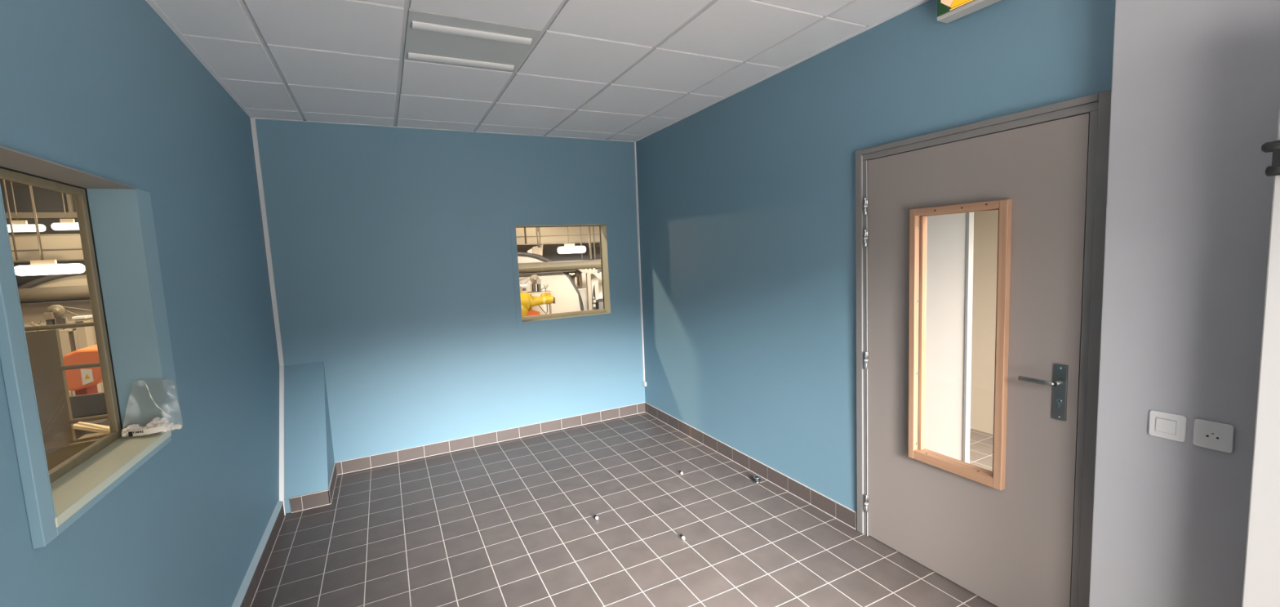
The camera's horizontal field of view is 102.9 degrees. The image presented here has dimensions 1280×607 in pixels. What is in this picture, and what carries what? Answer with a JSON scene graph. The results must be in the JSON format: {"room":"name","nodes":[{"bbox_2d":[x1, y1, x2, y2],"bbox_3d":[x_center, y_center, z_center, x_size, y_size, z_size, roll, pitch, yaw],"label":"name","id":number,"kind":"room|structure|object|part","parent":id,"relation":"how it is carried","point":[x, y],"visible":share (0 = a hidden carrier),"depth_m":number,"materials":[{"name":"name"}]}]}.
{"room":"empty factory office","nodes":[
{"label":"empty factory office","id":0,"kind":"room"},
{"bbox_2d":[0,0,279,606],"bbox_3d":[-1.570,0.109,1.370,0.125,2.900,5.250,-5,6,-26],"label":"wall","id":1,"kind":"structure","parent":0,"point":[107,89],"depth_m":1.95,"materials":[{"name":"blue paint"}]},
{"bbox_2d":[0,145,182,548],"bbox_3d":[-1.598,0.077,1.444,0.147,0.881,0.881,-5,6,-26],"label":"window","id":2,"kind":"structure","parent":1,"relation":"in","point":[116,223],"depth_m":1.67,"materials":[{"name":"blue paint"}]},
{"bbox_3d":[-1.636,0.065,1.381,0.020,0.831,0.706,-5,6,-26],"label":"frame","id":3,"kind":"part","parent":2,"relation":"part of","materials":[{"name":"brown wood"}]},
{"bbox_3d":[-1.564,0.485,1.454,0.147,0.024,0.713,-5,6,-26],"label":"sill","id":4,"kind":"part","parent":2,"relation":"part of","materials":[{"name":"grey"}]},
{"bbox_2d":[128,382,171,436],"bbox_3d":[-1.670,0.354,1.732,0.168,0.186,0.072,-5,6,-26],"label":"plastic bag","id":5,"kind":"object","parent":2,"relation":"on","point":[158,428],"visible":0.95,"depth_m":1.71,"materials":[{"name":"white plastic"}]},
{"bbox_2d":[121,417,182,436],"bbox_3d":[-1.669,0.419,1.742,0.156,0.051,0.060,-7,7,-35],"label":"plug","id":6,"kind":"object","parent":2,"relation":"on","point":[157,421],"visible":0.81,"depth_m":1.74,"materials":[{"name":"white plastic"}]},
{"bbox_2d":[231,500,284,606],"bbox_3d":[-1.338,1.500,1.346,0.029,0.118,4.510,-5,6,-26],"label":"baseboard","id":7,"kind":"structure","parent":1,"relation":"attached to","point":[245,597],"depth_m":2.73,"materials":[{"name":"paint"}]},
{"bbox_2d":[249,117,285,515],"bbox_3d":[-2.554,0.046,3.494,0.026,2.697,0.574,-5,6,-26],"label":"trim","id":8,"kind":"structure","parent":1,"relation":"attached to","point":[282,479],"depth_m":3.66,"materials":[{"name":"white"}]},
{"bbox_2d":[6,218,599,266],"bbox_3d":[-5.820,-1.296,10.009,12.200,4.420,0.150,-5,6,-26],"label":"wall","id":9,"kind":"structure","parent":0,"point":[47,223],"depth_m":8.16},
{"bbox_2d":[284,361,334,513],"bbox_3d":[-2.408,0.925,3.653,0.276,0.905,0.541,-5,6,-26],"label":"wall","id":10,"kind":"structure","parent":0,"point":[308,454],"depth_m":3.65,"materials":[{"name":"blue paint"}]},
{"bbox_2d":[289,488,330,512],"bbox_3d":[-2.237,1.340,3.459,0.228,0.102,0.014,-5,6,-26],"label":"baseboard","id":11,"kind":"structure","parent":10,"relation":"attached to","point":[309,500],"depth_m":3.45,"materials":[{"name":"tile"}]},
{"bbox_2d":[328,462,337,503],"bbox_3d":[-2.257,1.312,3.747,0.011,0.102,0.543,-5,6,-26],"label":"baseboard","id":12,"kind":"structure","parent":10,"relation":"attached to","point":[334,475],"depth_m":3.71,"materials":[{"name":"tile"}]},
{"bbox_2d":[255,118,645,462],"bbox_3d":[-1.387,-0.209,4.487,3.285,2.900,0.174,-5,6,-26],"label":"wall","id":13,"kind":"structure","parent":0,"point":[391,250],"depth_m":4.23,"materials":[{"name":"blue paint"}]},
{"bbox_2d":[335,401,645,475],"bbox_3d":[-1.164,1.177,4.600,2.744,0.102,0.012,-5,6,-26],"label":"baseboard","id":14,"kind":"structure","parent":13,"relation":"attached to","point":[357,464],"depth_m":4.48,"materials":[{"name":"tile"}]},
{"bbox_2d":[509,218,615,327],"bbox_3d":[-0.782,-0.306,4.855,1.022,0.955,0.304,-5,6,-26],"label":"window","id":15,"kind":"structure","parent":13,"relation":"in","point":[608,310],"depth_m":4.83,"materials":[{"name":"blue paint"}]},
{"bbox_2d":[145,0,928,142],"bbox_3d":[-0.217,-1.288,2.035,3.120,0.033,5.100,-5,6,-26],"label":"ceiling","id":16,"kind":"structure","parent":0,"point":[615,70],"depth_m":2.74,"materials":[{"name":"tile"}]},
{"bbox_2d":[404,8,542,71],"bbox_3d":[-0.859,-1.296,2.570,0.583,0.030,0.587,-5,6,-26],"label":"recessed light","id":17,"kind":"object","parent":16,"relation":"in","point":[431,37],"visible":0.99,"depth_m":2.51,"materials":[{"name":"grey metal"}]},
{"bbox_2d":[251,412,997,606],"bbox_3d":[0.800,1.379,2.669,5.400,0.100,5.250,-5,6,-26],"label":"floor","id":18,"kind":"structure","parent":0,"point":[512,522],"depth_m":2.95,"materials":[{"name":"grey tile"}]},
{"bbox_2d":[752,475,760,483],"bbox_3d":[0.810,1.222,3.535,0.051,0.041,0.051,-5,6,-26],"label":"door stop","id":19,"kind":"object","parent":18,"relation":"on","point":[756,478],"visible":1,"depth_m":3.52,"materials":[{"name":"silver metal"}]},
{"bbox_2d":[635,0,1115,511],"bbox_3d":[1.260,0.336,2.823,0.152,3.900,5.250,-5,6,-26],"label":"wall","id":20,"kind":"structure","parent":0,"point":[747,200],"depth_m":3.14,"materials":[{"name":"blue paint"}]},
{"bbox_2d":[633,142,646,386],"bbox_3d":[0.001,-0.367,5.048,0.048,2.413,0.058,-5,6,-26],"label":"cable trunking","id":21,"kind":"object","parent":20,"relation":"attached to","point":[644,383],"visible":1,"depth_m":5.06,"materials":[{"name":"white plastic"}]},
{"bbox_2d":[644,402,857,528],"bbox_3d":[0.642,1.147,4.050,0.011,0.102,2.600,-5,6,-26],"label":"baseboard","id":22,"kind":"structure","parent":20,"relation":"attached to","point":[834,508],"depth_m":3.57,"materials":[{"name":"tile"}]},
{"bbox_2d":[937,0,1000,23],"bbox_3d":[1.380,-1.278,2.069,0.078,0.134,0.317,-5,6,-26],"label":"exit sign","id":23,"kind":"object","parent":20,"relation":"attached to","point":[948,11],"visible":1,"depth_m":2.13,"materials":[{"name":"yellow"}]},
{"bbox_2d":[855,89,1111,606],"bbox_3d":[1.452,0.277,2.316,0.162,2.100,1.083,-5,6,-26],"label":"door","id":24,"kind":"structure","parent":20,"relation":"in","point":[1019,532],"depth_m":2.12,"materials":[{"name":"grey wood"}]},
{"bbox_3d":[1.414,0.172,2.289,0.034,1.214,0.427,-5,6,-26],"label":"glazing frame","id":25,"kind":"part","parent":24,"relation":"part of","materials":[{"name":"brown wood"}]},
{"bbox_3d":[1.558,0.301,1.986,0.052,0.021,0.131,-5,6,-26],"label":"lever","id":26,"kind":"part","parent":24,"relation":"part of","materials":[{"name":"silver metal"}]},
{"bbox_3d":[1.612,0.340,1.954,0.009,0.217,0.042,-5,6,-26],"label":"handle plate","id":27,"kind":"part","parent":24,"relation":"part of","materials":[{"name":"silver metal"}]},
{"bbox_2d":[924,212,973,462],"bbox_3d":[1.750,-0.167,4.621,0.055,2.500,2.424,-5,6,-26],"label":"wall partition","id":28,"kind":"structure","parent":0,"point":[950,237],"depth_m":3.68,"materials":[{"name":"beige paint"}]},
{"bbox_2d":[970,209,998,434],"bbox_3d":[3.095,-0.140,3.718,0.115,2.500,5.250,-5,6,-26],"label":"wall","id":29,"kind":"structure","parent":0,"point":[986,222],"depth_m":4.18,"materials":[{"name":"beige paint"}]},
{"bbox_2d":[1088,0,1279,606],"bbox_3d":[1.939,0.070,1.149,0.100,2.697,1.393,-5,6,-26],"label":"wall","id":30,"kind":"structure","parent":0,"point":[1195,93],"depth_m":1.57,"materials":[{"name":"grey paint"}]},
{"bbox_2d":[1148,409,1186,441],"bbox_3d":[1.673,0.389,1.617,0.012,0.084,0.085,-5,6,-26],"label":"light switch","id":31,"kind":"object","parent":30,"relation":"attached to","point":[1167,425],"visible":1,"depth_m":1.61,"materials":[{"name":"white plastic"}]},
{"bbox_2d":[1192,418,1235,453],"bbox_3d":[1.720,0.396,1.528,0.010,0.084,0.083,-5,6,-26],"label":"wall socket","id":32,"kind":"object","parent":30,"relation":"attached to","point":[1214,435],"visible":1,"depth_m":1.52,"materials":[{"name":"white plastic"}]},
{"bbox_3d":[-3.112,-2.333,4.393,12.200,1.500,12.350,-5,6,-26],"label":"ceiling","id":33,"kind":"structure","parent":0,"visible":0},
{"bbox_2d":[2,178,17,260],"bbox_3d":[-7.595,-1.725,6.047,0.017,2.420,0.018,-5,6,-26],"label":"hanging rod","id":34,"kind":"object","parent":33,"relation":"hanging from","point":[3,180],"visible":0.69,"depth_m":6.11,"materials":[{"name":"brown metal"}]},
{"bbox_2d":[7,180,45,231],"bbox_3d":[-7.617,-1.909,6.157,0.380,2.073,0.090,-5,6,-26],"label":"lamp","id":35,"kind":"object","parent":33,"relation":"hanging from","point":[18,225],"visible":0.64,"depth_m":6.22,"materials":[{"name":"white"}]},
{"bbox_3d":[-7.654,-1.971,6.134,0.011,1.943,0.011,-3,6,-4],"label":"suspension rod","id":36,"kind":"part","parent":35,"relation":"part of","materials":[{"name":"brown metal"}]},
{"bbox_2d":[7,224,45,231],"bbox_3d":[-7.571,-0.924,6.255,0.380,0.090,0.090,-5,6,-26],"label":"diffuser","id":37,"kind":"object","parent":35,"relation":"attached to","point":[16,228],"depth_m":6.24,"materials":[{"name":"white plastic"}]},
{"bbox_2d":[30,185,44,259],"bbox_3d":[-7.397,-1.704,6.149,0.017,2.500,0.018,-5,6,-26],"label":"hanging rod","id":38,"kind":"object","parent":33,"relation":"hanging from","point":[30,185],"visible":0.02,"depth_m":6.22,"materials":[{"name":"brown metal"}]},
{"bbox_2d":[0,178,77,218],"bbox_3d":[-5.208,-2.354,8.581,12.000,1.790,0.600,-5,6,-26],"label":"duct","id":39,"kind":"object","parent":33,"relation":"hanging from","point":[48,202],"visible":0.04,"depth_m":6.88,"materials":[{"name":"beige metal"}]},
{"bbox_2d":[14,185,85,275],"bbox_3d":[-6.713,-1.626,5.626,0.560,2.616,0.116,-5,6,-26],"label":"lamp","id":40,"kind":"object","parent":33,"relation":"hanging from","point":[41,267],"visible":0.74,"depth_m":5.70,"materials":[{"name":"white"}]},
{"bbox_3d":[-6.766,-1.698,5.593,0.011,2.460,0.011,-3,6,-4],"label":"suspension rod","id":41,"kind":"part","parent":40,"relation":"part of","materials":[{"name":"brown metal"}]},
{"bbox_2d":[14,262,85,275],"bbox_3d":[-6.655,-0.383,5.749,0.560,0.116,0.116,-5,6,-26],"label":"diffuser","id":42,"kind":"object","parent":40,"relation":"attached to","point":[33,268],"depth_m":5.71,"materials":[{"name":"white plastic"}]},
{"bbox_2d":[51,192,79,230],"bbox_3d":[-7.239,-1.953,6.346,0.340,2.059,0.090,-5,6,-26],"label":"lamp","id":43,"kind":"object","parent":33,"relation":"hanging from","point":[65,224],"visible":0.6,"depth_m":6.40,"materials":[{"name":"white"}]},
{"bbox_3d":[-7.272,-2.014,6.324,0.011,1.929,0.011,2,7,41],"label":"suspension rod","id":44,"kind":"part","parent":43,"relation":"part of","materials":[{"name":"brown metal"}]},
{"bbox_2d":[51,222,79,230],"bbox_3d":[-7.193,-0.974,6.443,0.340,0.090,0.090,-5,6,-26],"label":"diffuser","id":45,"kind":"object","parent":43,"relation":"attached to","point":[56,226],"depth_m":6.39,"materials":[{"name":"white plastic"}]},
{"bbox_2d":[524,227,526,244],"bbox_3d":[-2.062,-2.255,8.836,0.032,2.430,0.032,-5,6,-26],"label":"hanging rod","id":46,"kind":"object","parent":33,"relation":"hanging from","point":[525,233],"visible":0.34,"depth_m":8.93,"materials":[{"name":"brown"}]},
{"bbox_2d":[526,226,542,255],"bbox_3d":[-1.875,-1.265,9.020,0.292,0.850,0.061,-5,6,-19],"label":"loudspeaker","id":47,"kind":"object","parent":33,"relation":"hanging from","point":[538,250],"visible":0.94,"depth_m":9.04,"materials":[{"name":"beige plastic"}]},
{"bbox_3d":[-1.816,-1.473,9.007,0.075,0.440,0.024,-5,6,-26],"label":"perforated plate","id":48,"kind":"part","parent":47,"relation":"part of","materials":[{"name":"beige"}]},
{"bbox_2d":[557,226,586,253],"bbox_3d":[-1.322,-2.237,9.326,0.540,2.630,0.130,-5,6,-26],"label":"lamp","id":49,"kind":"object","parent":33,"relation":"hanging from","point":[568,247],"visible":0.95,"depth_m":9.39,"materials":[{"name":"white plastic"}]},
{"bbox_2d":[557,245,586,253],"bbox_3d":[-1.264,-0.995,9.449,0.540,0.130,0.130,-5,6,-26],"label":"diffuser","id":50,"kind":"object","parent":49,"relation":"attached to","point":[566,249],"depth_m":9.39,"materials":[{"name":"white plastic"}]},
{"bbox_2d":[579,226,582,258],"bbox_3d":[-1.134,-2.184,9.313,0.015,2.750,0.014,-5,6,-26],"label":"hanging rod","id":51,"kind":"object","parent":33,"relation":"hanging from","point":[580,226],"visible":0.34,"depth_m":9.42,"materials":[{"name":"brown"}]},
{"bbox_2d":[587,226,591,258],"bbox_3d":[-0.978,-2.199,9.390,0.047,2.750,0.040,-5,6,-26],"label":"rod","id":52,"kind":"object","parent":33,"relation":"hanging from","point":[588,227],"visible":0.34,"depth_m":9.48,"materials":[{"name":"brown"}]},
{"bbox_2d":[592,226,595,259],"bbox_3d":[-0.901,-2.122,9.435,0.036,2.920,0.028,-5,6,-26],"label":"rod","id":53,"kind":"object","parent":33,"relation":"hanging from","point":[593,226],"visible":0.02,"depth_m":9.52,"materials":[{"name":"brown"}]},
{"bbox_3d":[-2.940,1.365,4.760,12.200,0.100,12.350,-5,6,-26],"label":"floor","id":54,"kind":"structure","parent":0,"visible":0},
{"bbox_2d":[17,270,104,395],"bbox_3d":[-6.896,0.706,6.665,2.370,2.310,0.600,-5,6,-26],"label":"drum","id":55,"kind":"object","parent":54,"relation":"on","point":[32,312],"visible":0.09,"depth_m":6.22,"materials":[{"name":"beige metal"}]},
{"bbox_2d":[30,304,102,392],"bbox_3d":[-6.613,0.686,5.908,0.562,1.363,0.300,-5,6,-26],"label":"bench","id":56,"kind":"object","parent":54,"relation":"on","point":[84,334],"visible":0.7,"depth_m":5.86,"materials":[{"name":"beige metal"}]},
{"bbox_3d":[-6.533,0.836,5.920,0.030,1.055,0.030,-5,6,-26],"label":"leg","id":57,"kind":"part","parent":56,"relation":"part of","materials":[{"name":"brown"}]},
{"bbox_3d":[-6.443,0.761,5.972,0.080,1.185,0.150,-5,6,-26],"label":"control post","id":58,"kind":"part","parent":56,"relation":"part of","materials":[{"name":"beige"}]},
{"bbox_2d":[24,321,108,470],"bbox_3d":[-4.191,0.786,4.065,1.350,1.305,0.060,-5,6,-26],"label":"guard rail","id":59,"kind":"object","parent":54,"relation":"on","point":[48,368],"visible":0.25,"depth_m":3.90,"materials":[{"name":"brown metal"}]},
{"bbox_3d":[-4.545,0.839,3.900,0.263,1.265,0.040,-5,6,-26],"label":"panel","id":60,"kind":"part","parent":59,"relation":"part of","materials":[{"name":"brown metal"}]},
{"bbox_3d":[-4.216,0.155,3.993,1.350,0.034,0.034,-5,6,-26],"label":"rail","id":61,"kind":"part","parent":59,"relation":"part of","materials":[{"name":"brown metal"}]},
{"bbox_3d":[-4.018,0.456,4.116,0.940,0.034,0.034,-5,6,-26],"label":"rail","id":62,"kind":"part","parent":59,"relation":"part of","materials":[{"name":"brown metal"}]},
{"bbox_3d":[-3.999,0.874,4.157,0.940,0.034,0.034,-5,6,-26],"label":"rail","id":63,"kind":"part","parent":59,"relation":"part of","materials":[{"name":"brown metal"}]},
{"bbox_2d":[62,344,102,395],"bbox_3d":[-5.277,0.910,4.945,0.318,0.985,0.450,-5,6,-26],"label":"press","id":64,"kind":"object","parent":54,"relation":"on","point":[82,380],"visible":0.34,"depth_m":4.77,"materials":[{"name":"orange metal"}]},
{"bbox_3d":[-5.341,1.095,4.954,0.080,0.620,0.200,-5,6,-26],"label":"leg","id":65,"kind":"part","parent":64,"relation":"part of","materials":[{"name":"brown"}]},
{"bbox_2d":[67,431,107,457],"bbox_3d":[-4.001,1.219,3.992,0.550,0.440,0.260,-5,6,-26],"label":"crate","id":66,"kind":"object","parent":54,"relation":"on","point":[82,442],"visible":0.2,"depth_m":3.78,"materials":[{"name":"brown wood"}]},
{"bbox_2d":[72,421,110,433],"bbox_3d":[-4.129,0.951,3.884,0.230,0.124,0.100,-5,6,-26],"label":"wooden board","id":67,"kind":"object","parent":66,"relation":"on","point":[79,425],"visible":0.64,"depth_m":3.85,"materials":[{"name":"brown wood"}]},
{"bbox_2d":[69,391,109,439],"bbox_3d":[-4.967,1.135,4.585,0.330,0.580,0.400,-5,6,-26],"label":"bin","id":68,"kind":"object","parent":54,"relation":"on","point":[89,404],"visible":0.26,"depth_m":4.68,"materials":[{"name":"grey metal"}]},
{"bbox_2d":[15,246,601,286],"bbox_3d":[-5.524,0.022,9.669,12.000,1.800,0.700,-5,6,-26],"label":"pipe","id":69,"kind":"object","parent":54,"relation":"on","point":[552,254],"visible":0.02,"depth_m":11.08,"materials":[{"name":"grey metal"}]},
{"bbox_2d":[525,309,540,315],"bbox_3d":[-1.891,0.513,7.964,0.670,0.865,0.200,-5,6,-26],"label":"machine","id":70,"kind":"object","parent":54,"relation":"on","point":[532,312],"visible":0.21,"depth_m":7.93,"materials":[{"name":"orange"}]},
{"bbox_2d":[519,274,552,313],"bbox_3d":[-1.720,0.210,8.354,0.562,1.374,0.300,-5,6,-26],"label":"bench","id":71,"kind":"object","parent":54,"relation":"on","point":[534,278],"visible":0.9,"depth_m":8.25,"materials":[{"name":"beige metal"}]},
{"bbox_3d":[-1.860,0.315,8.263,0.080,1.196,0.150,-5,6,-26],"label":"control post","id":72,"kind":"part","parent":71,"relation":"part of","materials":[{"name":"beige"}]},
{"bbox_3d":[-1.469,0.344,8.452,0.030,1.066,0.030,-5,6,-26],"label":"leg","id":73,"kind":"part","parent":71,"relation":"part of","materials":[{"name":"brown metal"}]},
{"bbox_2d":[520,292,555,316],"bbox_3d":[-1.663,0.396,7.666,0.832,1.135,0.480,-5,6,-26],"label":"robot arm","id":74,"kind":"object","parent":54,"relation":"on","point":[527,301],"visible":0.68,"depth_m":7.59,"materials":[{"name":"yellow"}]},
{"bbox_2d":[517,251,583,314],"bbox_3d":[-2.200,0.254,9.013,2.370,2.310,0.600,-5,6,-26],"label":"drum","id":75,"kind":"object","parent":54,"relation":"on","point":[567,296],"visible":0.16,"depth_m":9.00,"materials":[{"name":"beige metal"}]},
{"bbox_3d":[-2.046,0.176,8.770,2.170,1.390,0.040,-5,6,-26],"label":"guard panel","id":76,"kind":"part","parent":75,"relation":"part of","materials":[{"name":"beige metal"}]},
{"bbox_2d":[566,271,587,310],"bbox_3d":[-1.301,0.007,10.091,0.385,1.395,0.460,-5,6,-26],"label":"vessel","id":77,"kind":"object","parent":54,"relation":"on","point":[576,276],"visible":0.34,"depth_m":9.94,"materials":[{"name":"beige metal"}]},
{"bbox_2d":[577,267,599,310],"bbox_3d":[-0.881,0.081,9.067,0.408,1.412,0.070,-5,6,-26],"label":"post","id":78,"kind":"object","parent":54,"relation":"on","point":[588,271],"visible":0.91,"depth_m":9.02,"materials":[{"name":"beige metal"}]},
{"bbox_2d":[17,258,601,304],"bbox_3d":[-4.418,-0.352,7.386,12.000,0.189,0.175,-5,6,-26],"label":"pipe","id":79,"kind":"object","parent":78,"relation":"attached to","point":[66,293],"visible":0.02,"depth_m":6.15,"materials":[{"name":"brown"}]},
{"bbox_3d":[-0.888,0.106,9.077,0.070,1.360,0.050,-5,6,-26],"label":"post","id":80,"kind":"part","parent":78,"relation":"part of","materials":[{"name":"white metal"}]},
{"bbox_2d":[581,271,602,298],"bbox_3d":[-0.713,-0.054,11.070,1.165,1.270,0.060,-5,6,-26],"label":"wall panel","id":81,"kind":"object","parent":54,"relation":"on","point":[598,275],"visible":0.02,"depth_m":10.92,"materials":[{"name":"beige metal"}]},
{"bbox_2d":[590,273,598,309],"bbox_3d":[-0.884,0.061,9.910,0.164,1.285,0.265,-5,6,-26],"label":"machine","id":82,"kind":"object","parent":54,"relation":"on","point":[594,280],"visible":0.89,"depth_m":9.81,"materials":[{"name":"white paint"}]},
{"bbox_3d":[-0.884,-0.036,9.804,0.086,0.200,0.090,-5,6,-26],"label":"motor","id":83,"kind":"part","parent":82,"relation":"part of","materials":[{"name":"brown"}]},
{"bbox_2d":[586,297,603,309],"bbox_3d":[-0.560,0.282,10.296,0.840,0.740,0.700,-5,6,-26],"label":"bench","id":84,"kind":"object","parent":54,"relation":"on","point":[599,303],"visible":0.09,"depth_m":9.81,"materials":[{"name":"grey paint"}]},
{"bbox_3d":[0.983,0.645,-0.155,3.305,3.900,0.140,-5,6,-26],"label":"wall","id":85,"kind":"structure","parent":0,"visible":0},
{"bbox_2d":[1241,102,1279,606],"bbox_3d":[1.812,0.401,0.899,0.064,2.080,0.989,-6,6,-28],"label":"door","id":86,"kind":"structure","parent":85,"relation":"in","point":[1261,581],"depth_m":1.29,"materials":[{"name":"grey paint"}]},
{"bbox_3d":[-8.547,-0.352,1.785,0.150,4.420,12.350,-5,6,-26],"label":"wall","id":87,"kind":"structure","parent":0,"visible":0},
{"bbox_2d":[8,226,599,262],"bbox_3d":[-4.915,-1.019,8.252,12.000,0.357,0.230,-5,6,-26],"label":"girder","id":88,"kind":"object","parent":87,"relation":"attached to","point":[58,246],"visible":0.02,"depth_m":6.82,"materials":[{"name":"beige"}]}
]}

